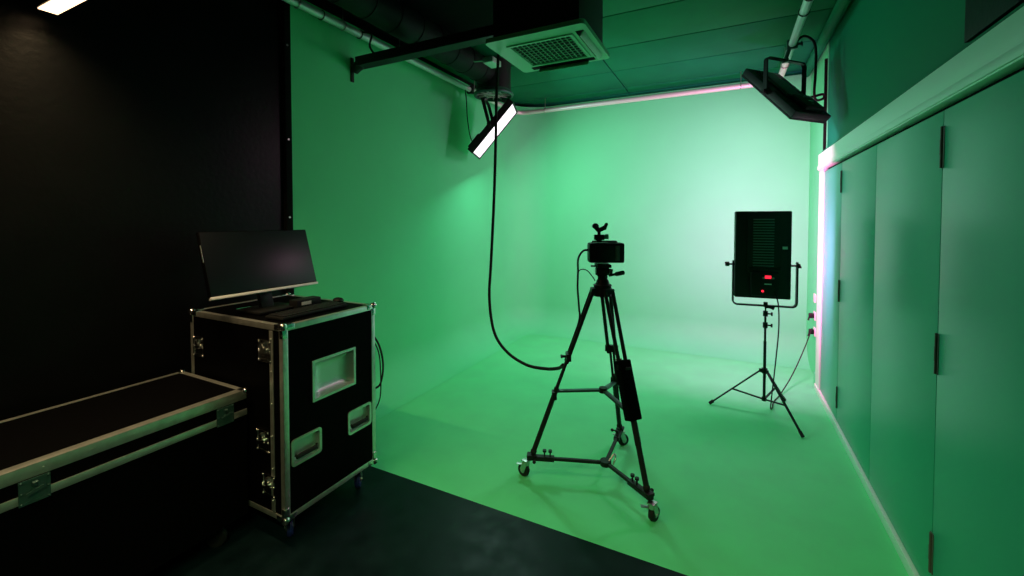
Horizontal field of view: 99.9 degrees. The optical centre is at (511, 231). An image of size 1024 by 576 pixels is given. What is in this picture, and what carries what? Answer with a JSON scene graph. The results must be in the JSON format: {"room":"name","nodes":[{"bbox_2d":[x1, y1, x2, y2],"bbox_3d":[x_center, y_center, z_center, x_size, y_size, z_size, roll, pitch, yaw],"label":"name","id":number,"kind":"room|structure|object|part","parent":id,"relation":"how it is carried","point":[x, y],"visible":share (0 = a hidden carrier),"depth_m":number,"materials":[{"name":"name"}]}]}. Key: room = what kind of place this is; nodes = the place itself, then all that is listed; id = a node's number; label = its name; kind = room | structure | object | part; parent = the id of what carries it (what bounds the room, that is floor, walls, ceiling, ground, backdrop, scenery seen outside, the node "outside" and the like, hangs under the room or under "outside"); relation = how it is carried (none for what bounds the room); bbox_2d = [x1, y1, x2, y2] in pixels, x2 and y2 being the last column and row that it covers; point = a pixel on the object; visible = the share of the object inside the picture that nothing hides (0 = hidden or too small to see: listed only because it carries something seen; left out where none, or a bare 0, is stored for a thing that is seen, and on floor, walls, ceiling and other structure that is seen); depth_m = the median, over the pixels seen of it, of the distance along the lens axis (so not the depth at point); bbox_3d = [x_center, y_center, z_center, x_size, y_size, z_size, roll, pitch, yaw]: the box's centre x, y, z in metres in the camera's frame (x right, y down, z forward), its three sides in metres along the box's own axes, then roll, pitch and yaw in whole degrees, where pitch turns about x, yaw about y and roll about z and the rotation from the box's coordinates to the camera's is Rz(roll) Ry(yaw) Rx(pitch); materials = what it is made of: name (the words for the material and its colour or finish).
{"room":"studio","nodes":[
{"label":"studio","id":0,"kind":"room"},
{"bbox_2d":[0,0,505,420],"bbox_3d":[-1.596,-0.136,3.261,0.070,3.290,7.390,1,2,27],"label":"wall","id":1,"kind":"structure","parent":0,"point":[130,130],"depth_m":2.28,"materials":[{"name":"black paint"}]},
{"bbox_2d":[281,0,293,293],"bbox_3d":[-1.626,-0.107,3.123,0.055,3.240,0.050,1,2,27],"label":"trim","id":2,"kind":"structure","parent":1,"relation":"attached to","point":[285,7],"depth_m":3.09,"materials":[{"name":"black"}]},
{"bbox_2d":[144,335,908,575],"bbox_3d":[0.130,1.562,2.466,4.150,0.060,7.440,1,2,27],"label":"floor","id":3,"kind":"structure","parent":0,"point":[739,491],"depth_m":2.53,"materials":[{"name":"green paint"}]},
{"bbox_2d":[0,369,247,575],"bbox_3d":[-1.943,1.178,1.605,0.618,0.766,1.580,1,2,27],"label":"flight case","id":4,"kind":"object","parent":3,"relation":"on","point":[124,481],"visible":1,"depth_m":1.78,"materials":[{"name":"black laminate"}]},
{"bbox_3d":[-1.947,0.868,1.599,0.585,0.118,1.556,1,2,27],"label":"lid","id":5,"kind":"part","parent":4,"relation":"part of","materials":[{"name":"black laminate"}]},
{"bbox_3d":[-1.947,0.916,1.600,0.599,0.030,1.565,1,2,27],"label":"joint rail","id":6,"kind":"part","parent":4,"relation":"part of","materials":[{"name":"metal"}]},
{"bbox_2d":[188,292,377,536],"bbox_3d":[-1.316,0.980,2.514,0.822,1.112,0.630,1,2,27],"label":"flight case","id":7,"kind":"object","parent":3,"relation":"on","point":[309,380],"visible":0.89,"depth_m":2.23,"materials":[{"name":"black laminate"}]},
{"bbox_2d":[196,230,317,314],"bbox_3d":[-1.380,0.216,2.433,0.220,0.444,0.626,1,2,27],"label":"monitor","id":8,"kind":"object","parent":7,"relation":"on","point":[234,263],"visible":0.99,"depth_m":2.40,"materials":[{"name":"black plastic"}]},
{"bbox_2d":[289,296,320,307],"bbox_3d":[-1.215,0.412,2.530,0.073,0.045,0.160,1,2,27],"label":"dock","id":9,"kind":"object","parent":7,"relation":"on","point":[310,300],"visible":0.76,"depth_m":2.49,"materials":[{"name":"black plastic"}]},
{"bbox_2d":[265,301,346,320],"bbox_3d":[-1.118,0.429,2.369,0.135,0.020,0.420,1,2,25],"label":"keyboard","id":10,"kind":"object","parent":7,"relation":"on","point":[307,310],"visible":1,"depth_m":2.31,"materials":[{"name":"black plastic"}]},
{"bbox_3d":[-1.039,1.087,2.181,0.006,0.135,0.175,1,2,27],"label":"recessed handle","id":11,"kind":"part","parent":7,"relation":"part of","materials":[{"name":"metal"}]},
{"bbox_3d":[-1.052,1.087,2.187,0.022,0.115,0.155,1,2,27],"label":"dish","id":12,"kind":"part","parent":7,"relation":"part of","materials":[{"name":"silver metal"}]},
{"bbox_3d":[-0.959,0.765,2.332,0.005,0.215,0.285,1,2,27],"label":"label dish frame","id":13,"kind":"part","parent":7,"relation":"part of","materials":[{"name":"metal"}]},
{"bbox_3d":[-0.979,0.765,2.342,0.038,0.190,0.260,1,2,27],"label":"label dish","id":14,"kind":"part","parent":7,"relation":"part of","materials":[{"name":"silver metal"}]},
{"bbox_2d":[333,297,343,302],"bbox_3d":[-1.066,0.419,2.636,0.068,0.037,0.061,1,2,27],"label":"mouse","id":15,"kind":"object","parent":7,"relation":"on","point":[337,299],"visible":0.73,"depth_m":2.62,"materials":[{"name":"black plastic"}]},
{"bbox_3d":[-0.894,1.078,2.500,0.022,0.115,0.155,1,2,27],"label":"dish","id":16,"kind":"part","parent":7,"relation":"part of","materials":[{"name":"silver metal"}]},
{"bbox_3d":[-0.882,1.078,2.493,0.006,0.135,0.175,1,2,27],"label":"recessed handle","id":17,"kind":"part","parent":7,"relation":"part of","materials":[{"name":"metal"}]},
{"bbox_2d":[375,337,383,408],"bbox_3d":[-0.831,0.851,2.629,0.102,0.516,0.016,0,2,11],"label":"power cable","id":18,"kind":"object","parent":7,"relation":"attached to","point":[376,340],"visible":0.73,"depth_m":2.62,"materials":[{"name":"black rubber"}]},
{"bbox_2d":[516,426,659,521],"bbox_3d":[0.553,1.436,2.785,0.860,0.185,0.782,1,2,27],"label":"tripod dolly","id":19,"kind":"object","parent":3,"relation":"on","point":[620,436],"visible":0.98,"depth_m":2.63,"materials":[{"name":"black metal"}]},
{"bbox_3d":[0.330,1.405,2.653,0.447,0.019,0.019,0,2,7],"label":"arm","id":20,"kind":"part","parent":19,"relation":"part of","materials":[{"name":"black metal"}]},
{"bbox_2d":[530,263,649,491],"bbox_3d":[0.560,0.794,2.741,0.731,1.203,0.675,1,2,27],"label":"camera tripod","id":21,"kind":"object","parent":19,"relation":"on","point":[622,376],"visible":0.99,"depth_m":2.58,"materials":[{"name":"black metal"}]},
{"bbox_3d":[0.414,0.976,2.650,0.289,0.033,0.030,0,2,7],"label":"spreader arm","id":22,"kind":"part","parent":21,"relation":"part of","materials":[{"name":"grey metal"}]},
{"bbox_3d":[0.415,0.583,2.651,0.180,0.451,0.079,0,2,2],"label":"leg","id":23,"kind":"part","parent":21,"relation":"part of","materials":[{"name":"black metal"}]},
{"bbox_3d":[0.540,0.204,2.636,0.117,0.018,0.130,0,2,3],"label":"quick release plate","id":24,"kind":"part","parent":21,"relation":"part of","materials":[{"name":"black plastic"}]},
{"bbox_3d":[0.556,0.355,2.641,0.156,0.073,0.145,1,2,27],"label":"crown","id":25,"kind":"part","parent":21,"relation":"part of","materials":[{"name":"black plastic"}]},
{"bbox_2d":[587,223,623,262],"bbox_3d":[0.581,0.064,2.709,0.215,0.246,0.225,0,2,3],"label":"video camera","id":26,"kind":"object","parent":21,"relation":"on","point":[600,250],"visible":1,"depth_m":2.61,"materials":[{"name":"black plastic"}]},
{"bbox_2d":[563,249,587,370],"bbox_3d":[0.397,0.476,2.650,0.175,0.743,0.025,-1,2,-20],"label":"cable","id":27,"kind":"object","parent":26,"relation":"attached to","point":[582,251],"visible":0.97,"depth_m":2.64,"materials":[{"name":"black rubber"}]},
{"bbox_3d":[0.570,0.063,2.651,0.173,0.023,0.012,0,2,3],"label":"rail","id":28,"kind":"part","parent":26,"relation":"part of","materials":[{"name":"black metal"}]},
{"bbox_3d":[0.639,0.129,2.602,0.026,0.090,0.013,0,2,3],"label":"button panel","id":29,"kind":"part","parent":26,"relation":"part of","materials":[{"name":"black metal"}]},
{"bbox_3d":[0.621,0.580,2.765,0.082,0.450,0.173,1,2,27],"label":"leg","id":30,"kind":"part","parent":21,"relation":"part of","materials":[{"name":"black metal"}]},
{"bbox_3d":[0.627,0.990,2.769,0.032,0.067,0.305,1,2,27],"label":"spreader arm","id":31,"kind":"part","parent":21,"relation":"part of","materials":[{"name":"grey metal"}]},
{"bbox_3d":[0.617,0.997,2.522,0.030,0.067,0.256,-1,2,-28],"label":"spreader arm","id":32,"kind":"part","parent":21,"relation":"part of","materials":[{"name":"grey metal"}]},
{"bbox_3d":[0.614,0.586,2.526,0.079,0.450,0.166,-1,2,-26],"label":"leg","id":33,"kind":"part","parent":21,"relation":"part of","materials":[{"name":"black metal"}]},
{"bbox_3d":[0.622,0.249,2.565,0.026,0.051,0.134,-1,2,-24],"label":"pan handle","id":34,"kind":"part","parent":21,"relation":"part of","materials":[{"name":"black plastic"}]},
{"bbox_3d":[0.673,1.399,2.838,0.019,0.019,0.439,1,2,25],"label":"arm","id":35,"kind":"part","parent":19,"relation":"part of","materials":[{"name":"black metal"}]},
{"bbox_3d":[0.658,1.410,2.451,0.019,0.019,0.343,-1,2,-27],"label":"arm","id":36,"kind":"part","parent":19,"relation":"part of","materials":[{"name":"black metal"}]},
{"bbox_2d":[709,302,804,437],"bbox_3d":[2.010,1.037,3.599,0.656,0.925,0.728,1,2,27],"label":"stand","id":37,"kind":"object","parent":3,"relation":"on","point":[764,370],"visible":1,"depth_m":3.54,"materials":[{"name":"black metal"}]},
{"bbox_3d":[1.889,1.314,3.648,0.381,0.347,0.018,1,2,24],"label":"leg","id":38,"kind":"part","parent":37,"relation":"part of","materials":[{"name":"black metal"}]},
{"bbox_2d":[725,211,801,307],"bbox_3d":[2.053,0.221,3.521,0.549,0.784,0.133,1,2,20],"label":"led panel","id":39,"kind":"object","parent":37,"relation":"on","point":[761,264],"visible":1,"depth_m":3.49,"materials":[{"name":"black metal"}]},
{"bbox_2d":[770,292,812,409],"bbox_3d":[2.542,0.964,3.930,0.117,1.051,1.326,2,2,45],"label":"cable","id":40,"kind":"object","parent":39,"relation":"attached to","point":[771,403],"visible":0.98,"depth_m":3.45,"materials":[{"name":"black rubber"}]},
{"bbox_3d":[2.111,1.323,3.341,0.224,0.347,0.330,1,2,27],"label":"leg","id":41,"kind":"part","parent":37,"relation":"part of","materials":[{"name":"black metal"}]},
{"bbox_2d":[290,0,810,420],"bbox_3d":[0.870,-0.133,3.997,3.650,3.240,3.755,1,2,27],"label":"wall","id":42,"kind":"structure","parent":0,"point":[392,203],"depth_m":5.14,"materials":[{"name":"green paint"}]},
{"bbox_2d":[350,25,492,82],"bbox_3d":[-0.736,-1.431,3.287,1.390,0.357,0.131,1,2,27],"label":"cable tray","id":43,"kind":"object","parent":42,"relation":"attached to","point":[473,37],"visible":1,"depth_m":3.25,"materials":[{"name":"black metal"}]},
{"bbox_2d":[316,0,836,106],"bbox_3d":[0.143,-1.806,2.343,4.300,0.100,7.700,1,2,27],"label":"ceiling","id":44,"kind":"structure","parent":0,"point":[650,44],"depth_m":4.07,"materials":[{"name":"paint"}]},
{"bbox_2d":[35,0,85,14],"bbox_3d":[-1.559,-1.366,1.668,1.260,0.743,0.075,1,2,27],"label":"pendant lamp","id":45,"kind":"object","parent":44,"relation":"hanging from","point":[57,7],"visible":1,"depth_m":1.90,"materials":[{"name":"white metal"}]},
{"bbox_2d":[327,0,513,101],"bbox_3d":[-0.690,-1.597,3.629,0.430,0.350,2.615,1,2,27],"label":"ventilation duct","id":46,"kind":"object","parent":44,"relation":"hanging from","point":[396,18],"visible":0.77,"depth_m":3.44,"materials":[{"name":"black metal"}]},
{"bbox_2d":[473,56,500,67],"bbox_3d":[-0.255,-1.540,3.884,0.272,0.093,0.160,1,2,27],"label":"junction box","id":47,"kind":"object","parent":46,"relation":"attached to","point":[490,61],"visible":0.96,"depth_m":3.80,"materials":[{"name":"white plastic"}]},
{"bbox_2d":[488,54,563,370],"bbox_3d":[0.040,-0.413,3.000,0.226,2.707,0.894,-1,2,-30],"label":"hanging cable","id":48,"kind":"object","parent":44,"relation":"hanging from","point":[507,352],"visible":0.87,"depth_m":3.13,"materials":[{"name":"black rubber"}]},
{"bbox_2d":[486,0,608,72],"bbox_3d":[0.269,-1.509,3.044,0.700,0.533,0.650,1,2,27],"label":"air conditioner","id":49,"kind":"object","parent":44,"relation":"attached to","point":[532,35],"visible":1,"depth_m":2.88,"materials":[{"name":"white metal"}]},
{"bbox_3d":[0.269,-1.546,3.043,0.610,0.460,0.560,1,2,27],"label":"casing","id":50,"kind":"part","parent":49,"relation":"part of","materials":[{"name":"black metal"}]},
{"bbox_2d":[506,33,590,66],"bbox_3d":[0.269,-1.289,3.050,0.475,0.030,0.425,1,2,27],"label":"grille","id":51,"kind":"object","parent":49,"relation":"attached to","point":[565,47],"depth_m":3.03,"materials":[{"name":"white plastic"}]},
{"bbox_2d":[282,0,812,114],"bbox_3d":[0.554,-1.685,3.550,3.269,0.208,4.319,1,2,27],"label":"rail","id":52,"kind":"object","parent":44,"relation":"hanging from","point":[804,11],"visible":0.8,"depth_m":4.28,"materials":[{"name":"white"}]},
{"bbox_3d":[-1.325,-1.680,3.367,0.079,0.208,0.010,1,2,27],"label":"hanger rod","id":53,"kind":"part","parent":52,"relation":"part of","materials":[{"name":"silver metal"}]},
{"bbox_2d":[465,90,471,140],"bbox_3d":[-0.444,-1.304,4.885,0.216,0.649,0.078,0,2,13],"label":"cable","id":54,"kind":"object","parent":52,"relation":"hanging from","point":[465,90],"visible":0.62,"depth_m":4.87,"materials":[{"name":"black rubber"}]},
{"bbox_2d":[467,86,517,158],"bbox_3d":[-0.250,-1.280,4.908,0.590,0.840,0.529,0,2,7],"label":"led panel","id":55,"kind":"object","parent":52,"relation":"hanging from","point":[481,143],"visible":0.88,"depth_m":4.79,"materials":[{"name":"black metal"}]},
{"bbox_2d":[474,104,515,156],"bbox_3d":[-0.193,-1.146,4.904,0.004,0.685,0.375,40,5,6],"label":"diffuser","id":56,"kind":"object","parent":55,"relation":"attached to","point":[508,112],"depth_m":4.85,"materials":[{"name":"white plastic"}]},
{"bbox_2d":[742,40,830,123],"bbox_3d":[2.384,-1.292,3.758,0.529,0.753,0.565,-1,2,-19],"label":"led panel","id":57,"kind":"object","parent":52,"relation":"hanging from","point":[794,103],"visible":0.98,"depth_m":3.67,"materials":[{"name":"black metal"}]},
{"bbox_2d":[798,35,825,101],"bbox_3d":[2.598,-1.434,3.792,0.358,0.550,0.104,-1,2,-18],"label":"cable","id":58,"kind":"object","parent":52,"relation":"hanging from","point":[815,95],"visible":0.95,"depth_m":3.79,"materials":[{"name":"black rubber"}]},
{"bbox_2d":[806,0,851,76],"bbox_3d":[2.499,-1.731,3.240,0.090,0.090,3.520,1,2,27],"label":"conduit","id":59,"kind":"object","parent":44,"relation":"attached to","point":[841,6],"visible":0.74,"depth_m":3.64,"materials":[{"name":"metal"}]},
{"bbox_2d":[528,71,801,106],"bbox_3d":[1.707,-0.206,5.766,3.950,3.290,0.100,1,2,27],"label":"wall","id":60,"kind":"structure","parent":0,"point":[796,72],"depth_m":5.59,"materials":[{"name":"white paint"}]},
{"bbox_2d":[806,0,1023,374],"bbox_3d":[1.732,-0.089,1.566,0.130,3.290,7.360,1,2,27],"label":"wall","id":61,"kind":"structure","parent":0,"point":[878,49],"depth_m":2.66,"materials":[{"name":"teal paint"}]},
{"bbox_2d":[807,311,815,320],"bbox_3d":[3.076,0.862,4.421,0.068,0.094,0.085,1,2,27],"label":"wall socket","id":62,"kind":"object","parent":61,"relation":"attached to","point":[810,315],"visible":1,"depth_m":4.39,"materials":[{"name":"white plastic"}]},
{"bbox_2d":[807,327,815,336],"bbox_3d":[3.067,1.022,4.408,0.068,0.094,0.085,1,2,27],"label":"wall socket","id":63,"kind":"object","parent":61,"relation":"attached to","point":[813,332],"visible":0.92,"depth_m":4.37,"materials":[{"name":"white plastic"}]},
{"bbox_2d":[815,168,827,389],"bbox_3d":[2.858,0.450,3.962,0.050,2.050,0.185,1,2,27],"label":"trim","id":64,"kind":"structure","parent":61,"relation":"attached to","point":[821,172],"depth_m":3.94,"materials":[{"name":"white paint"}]},
{"bbox_2d":[823,58,827,149],"bbox_3d":[2.929,-0.063,4.050,0.022,3.100,0.030,1,2,27],"label":"trim","id":65,"kind":"structure","parent":61,"relation":"attached to","point":[826,59],"depth_m":4.01,"materials":[{"name":"black"}]},
{"bbox_2d":[820,163,841,419],"bbox_3d":[2.650,0.454,3.568,0.035,1.977,0.692,1,2,27],"label":"door","id":66,"kind":"structure","parent":61,"relation":"in","point":[830,270],"depth_m":3.54,"materials":[{"name":"paint"}]},
{"bbox_2d":[837,145,876,479],"bbox_3d":[2.312,0.473,2.888,0.025,1.977,0.850,1,2,27],"label":"door","id":67,"kind":"structure","parent":61,"relation":"in","point":[858,201],"depth_m":2.81,"materials":[{"name":"paint"}]},
{"bbox_2d":[814,383,919,575],"bbox_3d":[1.851,1.518,2.022,0.040,0.052,4.610,1,2,27],"label":"baseboard","id":68,"kind":"structure","parent":61,"relation":"attached to","point":[906,560],"depth_m":2.42,"materials":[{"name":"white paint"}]},
{"bbox_2d":[869,111,944,575],"bbox_3d":[1.915,0.495,2.113,0.035,1.977,0.882,1,2,27],"label":"door","id":69,"kind":"structure","parent":61,"relation":"in","point":[910,163],"depth_m":2.02,"materials":[{"name":"paint"}]},
{"bbox_2d":[817,3,1023,170],"bbox_3d":[1.871,-0.591,1.997,0.062,0.148,4.540,1,2,27],"label":"trim","id":70,"kind":"structure","parent":61,"relation":"attached to","point":[998,53],"depth_m":1.66,"materials":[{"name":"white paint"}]},
{"bbox_2d":[932,70,1023,575],"bbox_3d":[1.534,0.516,1.347,0.025,1.977,0.855,1,2,27],"label":"door","id":71,"kind":"structure","parent":61,"relation":"in","point":[978,507],"depth_m":1.44,"materials":[{"name":"paint"}]}
]}

